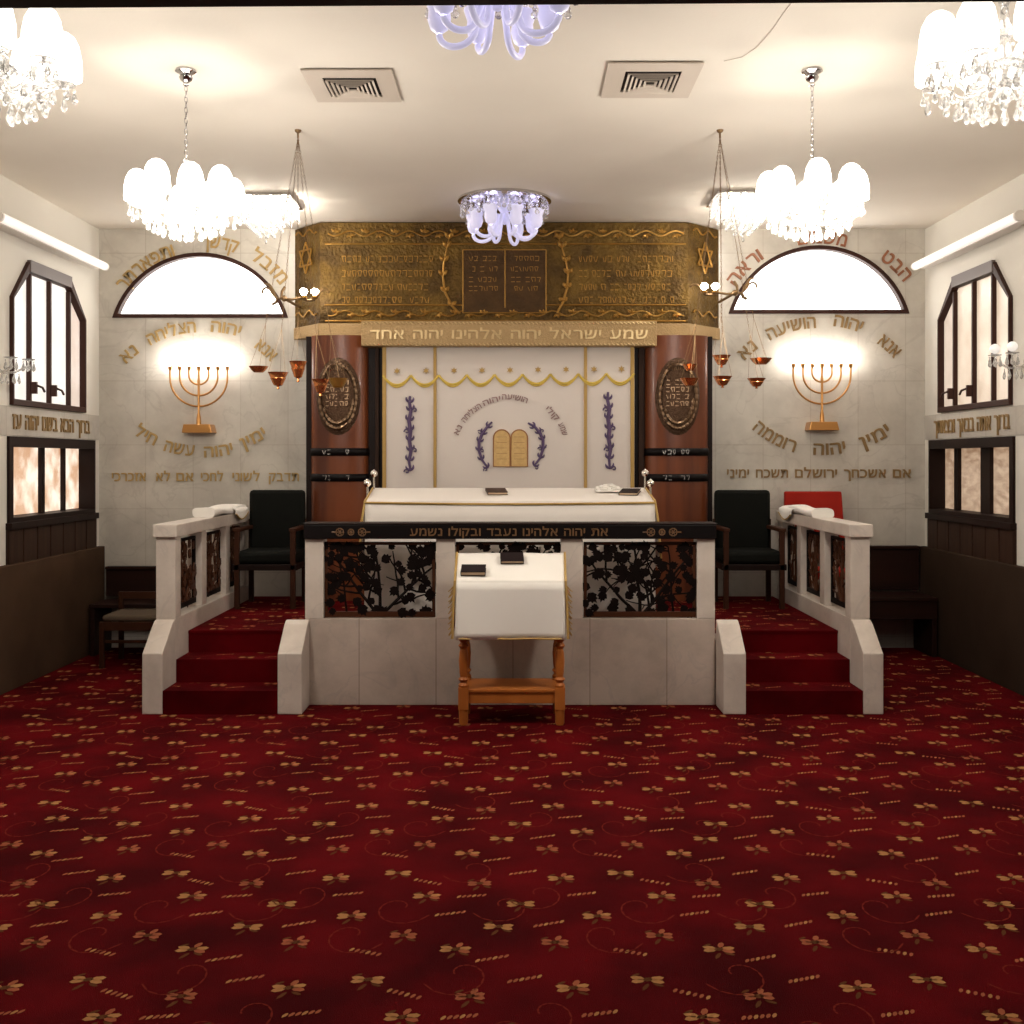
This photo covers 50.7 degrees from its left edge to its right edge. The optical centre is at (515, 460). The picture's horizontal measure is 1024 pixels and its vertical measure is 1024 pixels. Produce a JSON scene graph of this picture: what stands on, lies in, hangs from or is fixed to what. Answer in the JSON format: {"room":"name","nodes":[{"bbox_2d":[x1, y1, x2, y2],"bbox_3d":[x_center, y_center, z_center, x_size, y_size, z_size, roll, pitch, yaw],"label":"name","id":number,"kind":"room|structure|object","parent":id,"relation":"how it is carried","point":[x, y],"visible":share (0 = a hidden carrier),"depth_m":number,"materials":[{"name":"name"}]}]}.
{"room":"house of worship","nodes":[
{"label":"house of worship","id":0,"kind":"room"},
{"bbox_2d":[0,174,98,565],"bbox_3d":[-3.807,-0.200,5.750,0.240,3.900,7.700,0,0,0],"label":"wall","id":1,"kind":"structure","parent":0,"point":[17,202],"depth_m":8.41,"materials":[{"name":"beige paint"}]},
{"bbox_2d":[0,356,35,383],"bbox_3d":[-3.553,-0.637,7.600,0.279,0.185,0.252,0,0,0],"label":"wall sconce","id":2,"kind":"object","parent":1,"relation":"attached to","point":[28,368],"visible":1,"depth_m":7.61,"materials":[{"name":"clear"}]},
{"bbox_2d":[9,260,86,412],"bbox_3d":[-3.675,-0.963,8.530,0.144,1.105,1.340,0,0,0],"label":"window","id":3,"kind":"structure","parent":1,"relation":"in","point":[48,322],"depth_m":8.53,"materials":[{"name":"brown"}]},
{"bbox_2d":[0,405,99,439],"bbox_3d":[-3.684,-0.292,5.725,0.006,0.215,7.650,0,0,0],"label":"wall band","id":4,"kind":"object","parent":1,"relation":"attached to","point":[6,419],"visible":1,"depth_m":8.45,"materials":[{"name":"stone"}]},
{"bbox_2d":[12,414,89,437],"bbox_3d":[-3.675,-0.269,8.600,0.010,0.153,1.420,0,0,0],"label":"lettering","id":5,"kind":"object","parent":4,"relation":"attached to","point":[48,420],"depth_m":8.51,"materials":[{"name":"gold metal"}]},
{"bbox_2d":[6,519,96,564],"bbox_3d":[-3.675,0.635,8.620,0.024,0.270,1.640,0,0,0],"label":"panelling","id":6,"kind":"object","parent":1,"relation":"attached to","point":[26,544],"visible":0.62,"depth_m":8.48,"materials":[{"name":"brown wood"}]},
{"bbox_2d":[5,436,98,529],"bbox_3d":[-3.740,0.160,8.630,0.195,0.680,1.660,0,0,0],"label":"window","id":7,"kind":"structure","parent":1,"relation":"in","point":[44,475],"depth_m":8.74,"materials":[{"name":"brown wood"}]},
{"bbox_2d":[0,546,104,694],"bbox_3d":[-3.657,1.200,5.715,0.060,0.900,7.630,0,0,0],"label":"wainscot","id":8,"kind":"structure","parent":1,"relation":"attached to","point":[45,602],"depth_m":8.34,"materials":[{"name":"brown wood"}]},
{"bbox_2d":[0,211,108,270],"bbox_3d":[-3.587,-1.669,8.295,0.205,0.081,1.914,0,0,0],"label":"batten","id":9,"kind":"object","parent":1,"relation":"attached to","point":[8,224],"visible":1,"depth_m":8.16,"materials":[{"name":"beige plastic"}]},
{"bbox_2d":[0,648,1023,1023],"bbox_3d":[-0.035,1.700,4.675,7.904,0.101,10.350,0,0,0],"label":"floor","id":10,"kind":"structure","parent":0,"point":[322,864],"depth_m":4.48,"materials":[{"name":"red carpet"}]},
{"bbox_2d":[99,591,181,668],"bbox_3d":[-3.050,1.370,8.805,0.526,0.560,0.456,0,0,0],"label":"wooden chair","id":11,"kind":"object","parent":10,"relation":"on","point":[121,615],"visible":0.56,"depth_m":8.60,"materials":[{"name":"brown wood"}]},
{"bbox_2d":[89,566,212,655],"bbox_3d":[-3.110,1.288,9.320,0.980,0.725,0.440,0,0,0],"label":"wooden bench","id":12,"kind":"object","parent":10,"relation":"on","point":[118,578],"visible":0.52,"depth_m":9.47,"materials":[{"name":"brown wood"}]},
{"bbox_2d":[153,511,249,682],"bbox_3d":[-2.368,1.039,8.307,0.162,1.222,2.065,0,0,0],"label":"balustrade","id":13,"kind":"object","parent":10,"relation":"on","point":[168,535],"visible":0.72,"depth_m":7.76,"materials":[{"name":"white stone"}]},
{"bbox_2d":[181,536,196,608],"bbox_3d":[-2.365,0.799,7.687,0.030,0.507,0.556,0,0,0],"label":"screen","id":14,"kind":"object","parent":13,"relation":"on","point":[190,573],"visible":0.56,"depth_m":7.77,"materials":[{"name":"black metal"}]},
{"bbox_2d":[207,530,220,596],"bbox_3d":[-2.365,0.794,8.348,0.030,0.497,0.557,0,0,0],"label":"screen","id":15,"kind":"object","parent":13,"relation":"on","point":[212,588],"visible":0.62,"depth_m":8.44,"materials":[{"name":"black metal"}]},
{"bbox_2d":[192,504,248,519],"bbox_3d":[-2.353,0.418,8.660,0.205,0.130,0.974,0,0,0],"label":"cloth bundle","id":16,"kind":"object","parent":13,"relation":"on","point":[241,511],"visible":0.98,"depth_m":8.52,"materials":[{"name":"white fabric"}]},
{"bbox_2d":[230,525,239,586],"bbox_3d":[-2.365,0.789,8.987,0.030,0.509,0.502,0,0,0],"label":"screen","id":17,"kind":"object","parent":13,"relation":"on","point":[232,526],"visible":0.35,"depth_m":8.97,"materials":[{"name":"black metal"}]},
{"bbox_2d":[142,620,308,713],"bbox_3d":[-1.915,1.360,7.445,1.039,0.579,0.831,0,0,0],"label":"carpeted steps","id":18,"kind":"structure","parent":10,"relation":"on","point":[220,673],"depth_m":7.13,"materials":[{"name":"red carpet"}]},
{"bbox_2d":[305,539,714,704],"bbox_3d":[-0.041,1.087,7.370,2.771,1.125,0.140,0,0,0],"label":"parapet","id":19,"kind":"object","parent":10,"relation":"on","point":[353,660],"visible":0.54,"depth_m":7.30,"materials":[{"name":"white stone"}]},
{"bbox_2d":[324,541,435,617],"bbox_3d":[-0.919,0.805,7.342,0.828,0.529,0.030,0,0,0],"label":"screen","id":20,"kind":"object","parent":19,"relation":"on","point":[428,551],"visible":1,"depth_m":7.33,"materials":[{"name":"brown metal"}]},
{"bbox_2d":[455,541,560,552],"bbox_3d":[-0.050,0.807,7.342,0.770,0.528,0.030,0,0,0],"label":"screen","id":21,"kind":"object","parent":19,"relation":"on","point":[514,546],"visible":0.12,"depth_m":7.33,"materials":[{"name":"brown metal"}]},
{"bbox_2d":[303,522,716,538],"bbox_3d":[-0.041,0.471,7.364,2.787,0.107,0.202,0,0,0],"label":"rail","id":22,"kind":"object","parent":19,"relation":"on","point":[312,530],"visible":1,"depth_m":7.27,"materials":[{"name":"black paint"}]},
{"bbox_2d":[583,540,695,617],"bbox_3d":[0.835,0.802,7.342,0.817,0.532,0.030,0,0,0],"label":"screen","id":23,"kind":"object","parent":19,"relation":"on","point":[636,574],"visible":1,"depth_m":7.33,"materials":[{"name":"brown metal"}]},
{"bbox_2d":[458,640,564,725],"bbox_3d":[-0.034,1.134,6.890,0.701,1.033,0.420,0,0,0],"label":"desk","id":24,"kind":"object","parent":10,"relation":"on","point":[470,690],"visible":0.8,"depth_m":6.75,"materials":[{"name":"orange wood"}]},
{"bbox_2d":[448,552,572,639],"bbox_3d":[-0.036,0.850,6.888,0.775,0.508,0.472,0,0,0],"label":"cloth","id":25,"kind":"object","parent":24,"relation":"on","point":[529,600],"visible":0.94,"depth_m":6.67,"materials":[{"name":"white fabric"}]},
{"bbox_2d":[461,564,485,575],"bbox_3d":[-0.268,0.687,6.795,0.155,0.064,0.118,0,0,1],"label":"closed book","id":26,"kind":"object","parent":25,"relation":"on","point":[466,569],"visible":1,"depth_m":6.77,"materials":[{"name":"black leather"}]},
{"bbox_2d":[500,552,523,563],"bbox_3d":[-0.026,0.628,6.981,0.150,0.065,0.139,0,0,-2],"label":"closed book","id":27,"kind":"object","parent":25,"relation":"on","point":[505,557],"visible":1,"depth_m":6.96,"materials":[{"name":"black leather"}]},
{"bbox_2d":[467,678,555,692],"bbox_3d":[-0.027,1.435,6.910,0.662,0.020,0.350,0,0,0],"label":"shelf","id":28,"kind":"object","parent":24,"relation":"attached to","point":[475,685],"depth_m":6.86,"materials":[{"name":"orange wood"}]},
{"bbox_2d":[715,633,715,703],"bbox_3d":[-0.019,1.430,8.410,4.822,0.440,2.180,0,0,0],"label":"platform","id":29,"kind":"object","parent":10,"relation":"on","point":[715,633],"visible":0.02,"depth_m":7.32,"materials":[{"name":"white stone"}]},
{"bbox_2d":[188,596,837,632],"bbox_3d":[-0.020,1.200,8.460,4.560,0.021,2.080,0,0,0],"label":"carpet","id":30,"kind":"object","parent":29,"relation":"on","point":[265,614],"visible":0.38,"depth_m":8.27,"materials":[{"name":"red carpet"}]},
{"bbox_2d":[232,490,306,608],"bbox_3d":[-2.020,0.718,8.925,0.520,0.945,0.530,0,0,0],"label":"armchair","id":31,"kind":"object","parent":30,"relation":"on","point":[275,527],"visible":0.91,"depth_m":9.11,"materials":[{"name":"black fabric"}]},
{"bbox_2d":[294,222,719,600],"bbox_3d":[-0.080,-0.428,9.330,3.799,3.236,0.480,0,0,0],"label":"torah ark","id":32,"kind":"object","parent":30,"relation":"on","point":[389,284],"visible":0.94,"depth_m":9.25,"materials":[{"name":"gold metal"}]},
{"bbox_2d":[261,283,329,307],"bbox_3d":[-1.859,-1.405,9.269,0.579,0.194,0.426,0,0,0],"label":"lamp","id":33,"kind":"object","parent":32,"relation":"attached to","point":[316,293],"visible":0.88,"depth_m":9.09,"materials":[{"name":"brown metal"}]},
{"bbox_2d":[382,347,634,487],"bbox_3d":[-0.064,0.021,9.199,2.154,2.058,0.042,0,0,0],"label":"curtain","id":34,"kind":"object","parent":32,"relation":"hanging from","point":[453,417],"visible":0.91,"depth_m":9.21,"materials":[{"name":"beige fabric"}]},
{"bbox_2d":[689,277,757,302],"bbox_3d":[1.749,-1.452,9.269,0.579,0.194,0.426,0,0,0],"label":"lamp","id":35,"kind":"object","parent":32,"relation":"attached to","point":[715,286],"visible":0.98,"depth_m":9.09,"materials":[{"name":"brown metal"}]},
{"bbox_2d":[364,469,653,494],"bbox_3d":[-0.052,0.625,8.000,2.147,1.130,0.560,0,0,0],"label":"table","id":36,"kind":"object","parent":30,"relation":"on","point":[367,482],"visible":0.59,"depth_m":8.22,"materials":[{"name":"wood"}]},
{"bbox_2d":[358,487,661,615],"bbox_3d":[-0.051,0.678,8.000,2.181,0.959,0.690,0,0,0],"label":"table cloth","id":37,"kind":"object","parent":36,"relation":"on","point":[380,504],"visible":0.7,"depth_m":7.69,"materials":[{"name":"beige fabric"}]},
{"bbox_2d":[485,488,507,494],"bbox_3d":[-0.145,0.226,8.049,0.150,0.048,0.201,0,0,-7],"label":"closed book","id":38,"kind":"object","parent":37,"relation":"on","point":[490,491],"visible":1,"depth_m":7.98,"materials":[{"name":"black leather"}]},
{"bbox_2d":[594,484,620,491],"bbox_3d":[0.692,0.201,8.119,0.203,0.066,0.172,0,0,0],"label":"lace cloth","id":39,"kind":"object","parent":37,"relation":"on","point":[605,487],"visible":0.99,"depth_m":8.06,"materials":[{"name":"white fabric"}]},
{"bbox_2d":[619,488,640,495],"bbox_3d":[0.847,0.229,8.029,0.140,0.048,0.201,0,0,14],"label":"closed book","id":40,"kind":"object","parent":37,"relation":"on","point":[624,491],"visible":1,"depth_m":7.98,"materials":[{"name":"black leather"}]},
{"bbox_2d":[713,490,786,608],"bbox_3d":[1.915,0.718,8.925,0.520,0.945,0.530,0,0,0],"label":"armchair","id":41,"kind":"object","parent":30,"relation":"on","point":[744,527],"visible":0.89,"depth_m":9.11,"materials":[{"name":"black fabric"}]},
{"bbox_2d":[716,620,882,713],"bbox_3d":[1.871,1.360,7.445,1.042,0.579,0.830,0,0,0],"label":"carpeted steps","id":42,"kind":"structure","parent":10,"relation":"on","point":[757,673],"depth_m":7.15,"materials":[{"name":"red carpet"}]},
{"bbox_2d":[784,491,844,579],"bbox_3d":[2.595,0.958,9.217,0.539,1.385,0.454,0,0,0],"label":"armchair","id":43,"kind":"object","parent":10,"relation":"on","point":[832,500],"visible":0.06,"depth_m":9.39,"materials":[{"name":"red fabric"}]},
{"bbox_2d":[776,511,872,682],"bbox_3d":[2.326,1.039,8.307,0.161,1.222,2.065,0,0,0],"label":"balustrade","id":44,"kind":"object","parent":10,"relation":"on","point":[857,535],"visible":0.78,"depth_m":7.76,"materials":[{"name":"white stone"}]},
{"bbox_2d":[788,525,796,586],"bbox_3d":[2.329,0.788,8.982,0.030,0.500,0.506,0,0,0],"label":"screen","id":45,"kind":"object","parent":44,"relation":"on","point":[792,545],"visible":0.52,"depth_m":9.07,"materials":[{"name":"black metal"}]},
{"bbox_2d":[778,504,833,519],"bbox_3d":[2.311,0.422,8.660,0.205,0.129,0.974,0,0,0],"label":"cloth bundle","id":46,"kind":"object","parent":44,"relation":"on","point":[785,511],"visible":0.99,"depth_m":8.50,"materials":[{"name":"white fabric"}]},
{"bbox_2d":[807,530,819,596],"bbox_3d":[2.329,0.787,8.351,0.030,0.501,0.569,0,0,0],"label":"screen","id":47,"kind":"object","parent":44,"relation":"on","point":[814,536],"visible":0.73,"depth_m":8.43,"materials":[{"name":"black metal"}]},
{"bbox_2d":[831,535,844,607],"bbox_3d":[2.329,0.790,7.687,0.030,0.513,0.566,0,0,0],"label":"screen","id":48,"kind":"object","parent":44,"relation":"on","point":[837,552],"visible":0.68,"depth_m":7.79,"materials":[{"name":"black metal"}]},
{"bbox_2d":[869,545,937,656],"bbox_3d":[3.230,1.198,9.300,0.620,0.905,0.480,0,0,0],"label":"wooden bench","id":49,"kind":"object","parent":10,"relation":"on","point":[892,567],"visible":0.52,"depth_m":9.39,"materials":[{"name":"brown wood"}]},
{"bbox_2d":[0,2,1023,228],"bbox_3d":[-0.035,-2.125,5.875,7.904,0.150,7.950,0,0,0],"label":"ceiling","id":50,"kind":"structure","parent":0,"point":[464,120],"depth_m":6.52,"materials":[{"name":"paint"}]},
{"bbox_2d":[0,8,82,126],"bbox_3d":[-1.800,-1.597,3.670,0.580,0.905,0.577,0,0,-9],"label":"crystal chandelier","id":51,"kind":"object","parent":50,"relation":"hanging from","point":[46,58],"visible":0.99,"depth_m":3.64,"materials":[{"name":"white glass"}]},
{"bbox_2d":[123,66,245,241],"bbox_3d":[-1.730,-1.597,5.660,0.580,0.905,0.577,0,0,0],"label":"crystal chandelier","id":52,"kind":"object","parent":50,"relation":"hanging from","point":[222,195],"visible":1,"depth_m":5.54,"materials":[{"name":"white glass"}]},
{"bbox_2d":[237,192,302,243],"bbox_3d":[-1.965,-1.875,8.480,0.490,0.350,0.490,0,0,0],"label":"light","id":53,"kind":"object","parent":50,"relation":"attached to","point":[257,203],"visible":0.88,"depth_m":8.42,"materials":[{"name":"white glass"}]},
{"bbox_2d":[249,129,347,396],"bbox_3d":[-1.358,-1.222,6.699,0.632,1.656,0.341,0,0,0],"label":"lamps","id":54,"kind":"object","parent":50,"relation":"hanging from","point":[277,378],"visible":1,"depth_m":6.70,"materials":[{"name":"brown metal"}]},
{"bbox_2d":[300,69,400,101],"bbox_3d":[-0.887,-2.035,5.880,0.475,0.030,0.500,0,0,0],"label":"ceiling vent","id":55,"kind":"object","parent":50,"relation":"in","point":[344,85],"visible":1,"depth_m":5.84,"materials":[{"name":"beige metal"}]},
{"bbox_2d":[425,5,576,59],"bbox_3d":[-0.075,-1.886,4.450,0.736,0.328,0.736,0,0,0],"label":"flush ceiling light","id":56,"kind":"object","parent":50,"relation":"attached to","point":[480,18],"visible":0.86,"depth_m":4.50,"materials":[{"name":"purple glass"}]},
{"bbox_2d":[458,188,550,245],"bbox_3d":[-0.090,-1.886,8.470,0.736,0.328,0.736,0,0,0],"label":"flush ceiling light","id":57,"kind":"object","parent":50,"relation":"attached to","point":[490,202],"visible":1,"depth_m":8.33,"materials":[{"name":"purple glass"}]},
{"bbox_2d":[0,0,1023,7],"bbox_3d":[-0.056,-1.526,1.940,7.904,1.347,0.160,0,0,0],"label":"beam","id":58,"kind":"structure","parent":50,"relation":"attached to","point":[3,3],"depth_m":2.01,"materials":[{"name":"brown wood"}]},
{"bbox_2d":[601,62,703,97],"bbox_3d":[0.720,-2.035,5.795,0.490,0.030,0.530,0,0,0],"label":"ceiling vent","id":59,"kind":"object","parent":50,"relation":"in","point":[641,79],"visible":1,"depth_m":5.75,"materials":[{"name":"beige metal"}]},
{"bbox_2d":[680,129,771,388],"bbox_3d":[1.301,-1.248,6.700,0.600,1.604,0.321,0,0,0],"label":"lamps","id":60,"kind":"object","parent":50,"relation":"hanging from","point":[721,359],"visible":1,"depth_m":6.67,"materials":[{"name":"brown metal"}]},
{"bbox_2d":[706,190,767,241],"bbox_3d":[1.765,-1.875,8.400,0.490,0.350,0.490,0,0,0],"label":"light","id":61,"kind":"object","parent":50,"relation":"attached to","point":[744,201],"visible":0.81,"depth_m":8.34,"materials":[{"name":"white glass"}]},
{"bbox_2d":[725,3,790,60],"bbox_3d":[1.190,-2.046,5.107,0.092,0.003,0.870,0,0,-11],"label":"cable","id":62,"kind":"object","parent":50,"relation":"attached to","point":[790,3],"visible":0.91,"depth_m":5.20,"materials":[{"name":"beige plastic"}]},
{"bbox_2d":[756,66,869,241],"bbox_3d":[1.552,-1.597,5.660,0.580,0.905,0.577,0,0,-14],"label":"crystal chandelier","id":63,"kind":"object","parent":50,"relation":"hanging from","point":[775,190],"visible":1,"depth_m":5.54,"materials":[{"name":"white glass"}]},
{"bbox_2d":[915,2,1023,126],"bbox_3d":[1.660,-1.597,3.670,0.580,0.905,0.577,0,0,-23],"label":"crystal chandelier","id":64,"kind":"object","parent":50,"relation":"hanging from","point":[969,39],"visible":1,"depth_m":3.63,"materials":[{"name":"white glass"}]},
{"bbox_2d":[99,229,924,647],"bbox_3d":[-0.035,-0.200,9.650,7.904,3.900,0.200,0,0,0],"label":"wall","id":65,"kind":"structure","parent":0,"point":[883,389],"depth_m":9.55,"materials":[{"name":"stone"}]},
{"bbox_2d":[119,321,277,363],"bbox_3d":[-2.808,-1.048,9.544,1.408,0.380,0.015,0,0,0],"label":"lettering","id":66,"kind":"object","parent":65,"relation":"attached to","point":[218,322],"depth_m":9.54,"materials":[{"name":"gold metal"}]},
{"bbox_2d":[168,354,229,432],"bbox_3d":[-2.779,-0.592,9.470,0.543,0.693,0.160,0,0,0],"label":"menorah","id":67,"kind":"object","parent":65,"relation":"attached to","point":[198,427],"depth_m":9.45,"materials":[{"name":"gold metal"}]},
{"bbox_2d":[168,354,171,369],"bbox_3d":[-3.030,-0.866,9.460,0.042,0.145,0.040,0,0,0],"label":"candle","id":68,"kind":"object","parent":67,"relation":"on","point":[169,358],"depth_m":9.45,"materials":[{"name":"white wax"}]},
{"bbox_2d":[177,354,181,369],"bbox_3d":[-2.946,-0.866,9.460,0.042,0.145,0.040,0,0,0],"label":"candle","id":69,"kind":"object","parent":67,"relation":"on","point":[179,361],"depth_m":9.45,"materials":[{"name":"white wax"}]},
{"bbox_2d":[187,354,191,369],"bbox_3d":[-2.863,-0.866,9.460,0.042,0.145,0.040,0,0,0],"label":"candle","id":70,"kind":"object","parent":67,"relation":"on","point":[189,360],"depth_m":9.45,"materials":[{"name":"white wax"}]},
{"bbox_2d":[196,354,200,368],"bbox_3d":[-2.779,-0.866,9.460,0.042,0.145,0.040,0,0,0],"label":"candle","id":71,"kind":"object","parent":67,"relation":"on","point":[198,361],"depth_m":9.45,"materials":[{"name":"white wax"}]},
{"bbox_2d":[206,354,210,369],"bbox_3d":[-2.696,-0.866,9.460,0.042,0.145,0.040,0,0,0],"label":"candle","id":72,"kind":"object","parent":67,"relation":"on","point":[208,360],"depth_m":9.45,"materials":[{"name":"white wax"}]},
{"bbox_2d":[215,354,219,369],"bbox_3d":[-2.612,-0.866,9.460,0.042,0.145,0.040,0,0,0],"label":"candle","id":73,"kind":"object","parent":67,"relation":"on","point":[217,360],"depth_m":9.45,"materials":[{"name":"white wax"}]},
{"bbox_2d":[225,354,229,369],"bbox_3d":[-2.529,-0.866,9.460,0.042,0.145,0.040,0,0,0],"label":"candle","id":74,"kind":"object","parent":67,"relation":"on","point":[227,361],"depth_m":9.45,"materials":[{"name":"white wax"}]},
{"bbox_2d":[112,252,287,317],"bbox_3d":[-2.790,-1.554,9.600,1.554,0.577,0.130,0,0,0],"label":"window","id":75,"kind":"structure","parent":65,"relation":"in","point":[198,284],"depth_m":9.61,"materials":[{"name":"brown"}]},
{"bbox_2d":[135,422,264,457],"bbox_3d":[-2.789,-0.186,9.544,1.143,0.313,0.015,0,0,0],"label":"lettering","id":76,"kind":"object","parent":65,"relation":"attached to","point":[141,423],"depth_m":9.54,"materials":[{"name":"gold metal"}]},
{"bbox_2d":[116,237,287,288],"bbox_3d":[-2.778,-1.756,9.544,1.519,0.477,0.015,0,0,0],"label":"lettering","id":77,"kind":"object","parent":65,"relation":"attached to","point":[126,275],"depth_m":9.54,"materials":[{"name":"gold metal"}]},
{"bbox_2d":[112,471,298,483],"bbox_3d":[-2.744,0.146,9.544,1.652,0.123,0.015,0,0,0],"label":"lettering","id":78,"kind":"object","parent":65,"relation":"attached to","point":[118,474],"depth_m":9.54,"materials":[{"name":"gold metal"}]},
{"bbox_2d":[728,245,908,313],"bbox_3d":[2.677,-1.605,9.600,1.597,0.603,0.130,0,0,0],"label":"window","id":79,"kind":"structure","parent":65,"relation":"in","point":[813,279],"depth_m":9.61,"materials":[{"name":"brown"}]},
{"bbox_2d":[727,467,910,480],"bbox_3d":[2.678,0.115,9.544,1.626,0.123,0.015,0,0,0],"label":"lettering","id":80,"kind":"object","parent":65,"relation":"attached to","point":[805,469],"depth_m":9.54,"materials":[{"name":"gold metal"}]},
{"bbox_2d":[726,231,911,285],"bbox_3d":[2.676,-1.786,9.544,1.636,0.491,0.015,0,0,0],"label":"lettering","id":81,"kind":"object","parent":65,"relation":"attached to","point":[745,267],"depth_m":9.54,"materials":[{"name":"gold metal"}]},
{"bbox_2d":[737,315,901,359],"bbox_3d":[2.680,-1.091,9.544,1.461,0.405,0.015,0,0,0],"label":"lettering","id":82,"kind":"object","parent":65,"relation":"attached to","point":[839,316],"depth_m":9.54,"materials":[{"name":"gold metal"}]},
{"bbox_2d":[752,420,888,454],"bbox_3d":[2.689,-0.205,9.544,1.207,0.308,0.015,0,0,0],"label":"lettering","id":83,"kind":"object","parent":65,"relation":"attached to","point":[885,426],"depth_m":9.54,"materials":[{"name":"gold metal"}]},
{"bbox_2d":[791,351,852,430],"bbox_3d":[2.680,-0.614,9.470,0.543,0.693,0.160,0,0,0],"label":"menorah","id":84,"kind":"object","parent":65,"relation":"attached to","point":[810,426],"depth_m":9.45,"materials":[{"name":"gold metal"}]},
{"bbox_2d":[791,352,795,367],"bbox_3d":[2.430,-0.888,9.460,0.042,0.145,0.040,0,0,0],"label":"candle","id":85,"kind":"object","parent":84,"relation":"on","point":[793,358],"depth_m":9.45,"materials":[{"name":"white wax"}]},
{"bbox_2d":[801,352,804,367],"bbox_3d":[2.513,-0.888,9.460,0.042,0.145,0.040,0,0,0],"label":"candle","id":86,"kind":"object","parent":84,"relation":"on","point":[802,355],"depth_m":9.45,"materials":[{"name":"white wax"}]},
{"bbox_2d":[810,351,814,367],"bbox_3d":[2.597,-0.888,9.460,0.042,0.145,0.040,0,0,0],"label":"candle","id":87,"kind":"object","parent":84,"relation":"on","point":[812,358],"depth_m":9.45,"materials":[{"name":"white wax"}]},
{"bbox_2d":[820,352,823,366],"bbox_3d":[2.680,-0.888,9.460,0.042,0.145,0.040,0,0,0],"label":"candle","id":88,"kind":"object","parent":84,"relation":"on","point":[821,356],"depth_m":9.45,"materials":[{"name":"white wax"}]},
{"bbox_2d":[829,351,833,367],"bbox_3d":[2.764,-0.888,9.460,0.042,0.145,0.040,0,0,0],"label":"candle","id":89,"kind":"object","parent":84,"relation":"on","point":[831,358],"depth_m":9.45,"materials":[{"name":"white wax"}]},
{"bbox_2d":[839,352,842,367],"bbox_3d":[2.848,-0.888,9.460,0.042,0.145,0.040,0,0,0],"label":"candle","id":90,"kind":"object","parent":84,"relation":"on","point":[841,355],"depth_m":9.45,"materials":[{"name":"white wax"}]},
{"bbox_2d":[848,352,852,367],"bbox_3d":[2.931,-0.888,9.460,0.042,0.145,0.040,0,0,0],"label":"candle","id":91,"kind":"object","parent":84,"relation":"on","point":[850,358],"depth_m":9.45,"materials":[{"name":"white wax"}]},
{"bbox_2d":[925,173,1023,565],"bbox_3d":[3.737,-0.200,5.750,0.240,3.900,7.700,0,0,0],"label":"wall","id":92,"kind":"structure","parent":0,"point":[1007,250],"depth_m":8.32,"materials":[{"name":"beige paint"}]},
{"bbox_2d":[911,210,1023,269],"bbox_3d":[3.519,-1.690,8.380,0.200,0.081,1.944,0,0,0],"label":"batten","id":93,"kind":"object","parent":92,"relation":"attached to","point":[1014,221],"visible":1,"depth_m":8.18,"materials":[{"name":"beige plastic"}]},
{"bbox_2d":[925,436,1016,529],"bbox_3d":[3.670,0.160,8.630,0.195,0.680,1.660,0,0,0],"label":"window","id":94,"kind":"structure","parent":92,"relation":"in","point":[978,475],"depth_m":8.71,"materials":[{"name":"brown wood"}]},
{"bbox_2d":[919,546,1023,695],"bbox_3d":[3.587,1.200,5.715,0.060,0.900,7.630,0,0,0],"label":"wainscot","id":95,"kind":"structure","parent":92,"relation":"attached to","point":[980,604],"depth_m":8.29,"materials":[{"name":"brown wood"}]},
{"bbox_2d":[927,519,1016,564],"bbox_3d":[3.605,0.635,8.620,0.024,0.270,1.640,0,0,0],"label":"panelling","id":96,"kind":"object","parent":92,"relation":"attached to","point":[995,544],"visible":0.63,"depth_m":8.46,"materials":[{"name":"brown wood"}]},
{"bbox_2d":[924,405,1023,439],"bbox_3d":[3.614,-0.292,5.725,0.006,0.215,7.650,0,0,0],"label":"wall band","id":97,"kind":"object","parent":92,"relation":"attached to","point":[1016,413],"visible":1,"depth_m":8.43,"materials":[{"name":"stone"}]},
{"bbox_2d":[934,414,1009,438],"bbox_3d":[3.605,-0.269,8.600,0.010,0.153,1.420,0,0,0],"label":"lettering","id":98,"kind":"object","parent":97,"relation":"attached to","point":[940,424],"depth_m":8.53,"materials":[{"name":"gold metal"}]},
{"bbox_2d":[937,260,1012,412],"bbox_3d":[3.605,-0.963,8.530,0.144,1.105,1.340,0,0,0],"label":"window","id":99,"kind":"structure","parent":92,"relation":"in","point":[976,314],"depth_m":8.53,"materials":[{"name":"brown"}]},
{"bbox_2d":[987,341,1023,379],"bbox_3d":[3.483,-0.703,7.580,0.279,0.256,0.252,0,0,0],"label":"wall sconce","id":100,"kind":"object","parent":92,"relation":"attached to","point":[1012,346],"visible":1,"depth_m":7.56,"materials":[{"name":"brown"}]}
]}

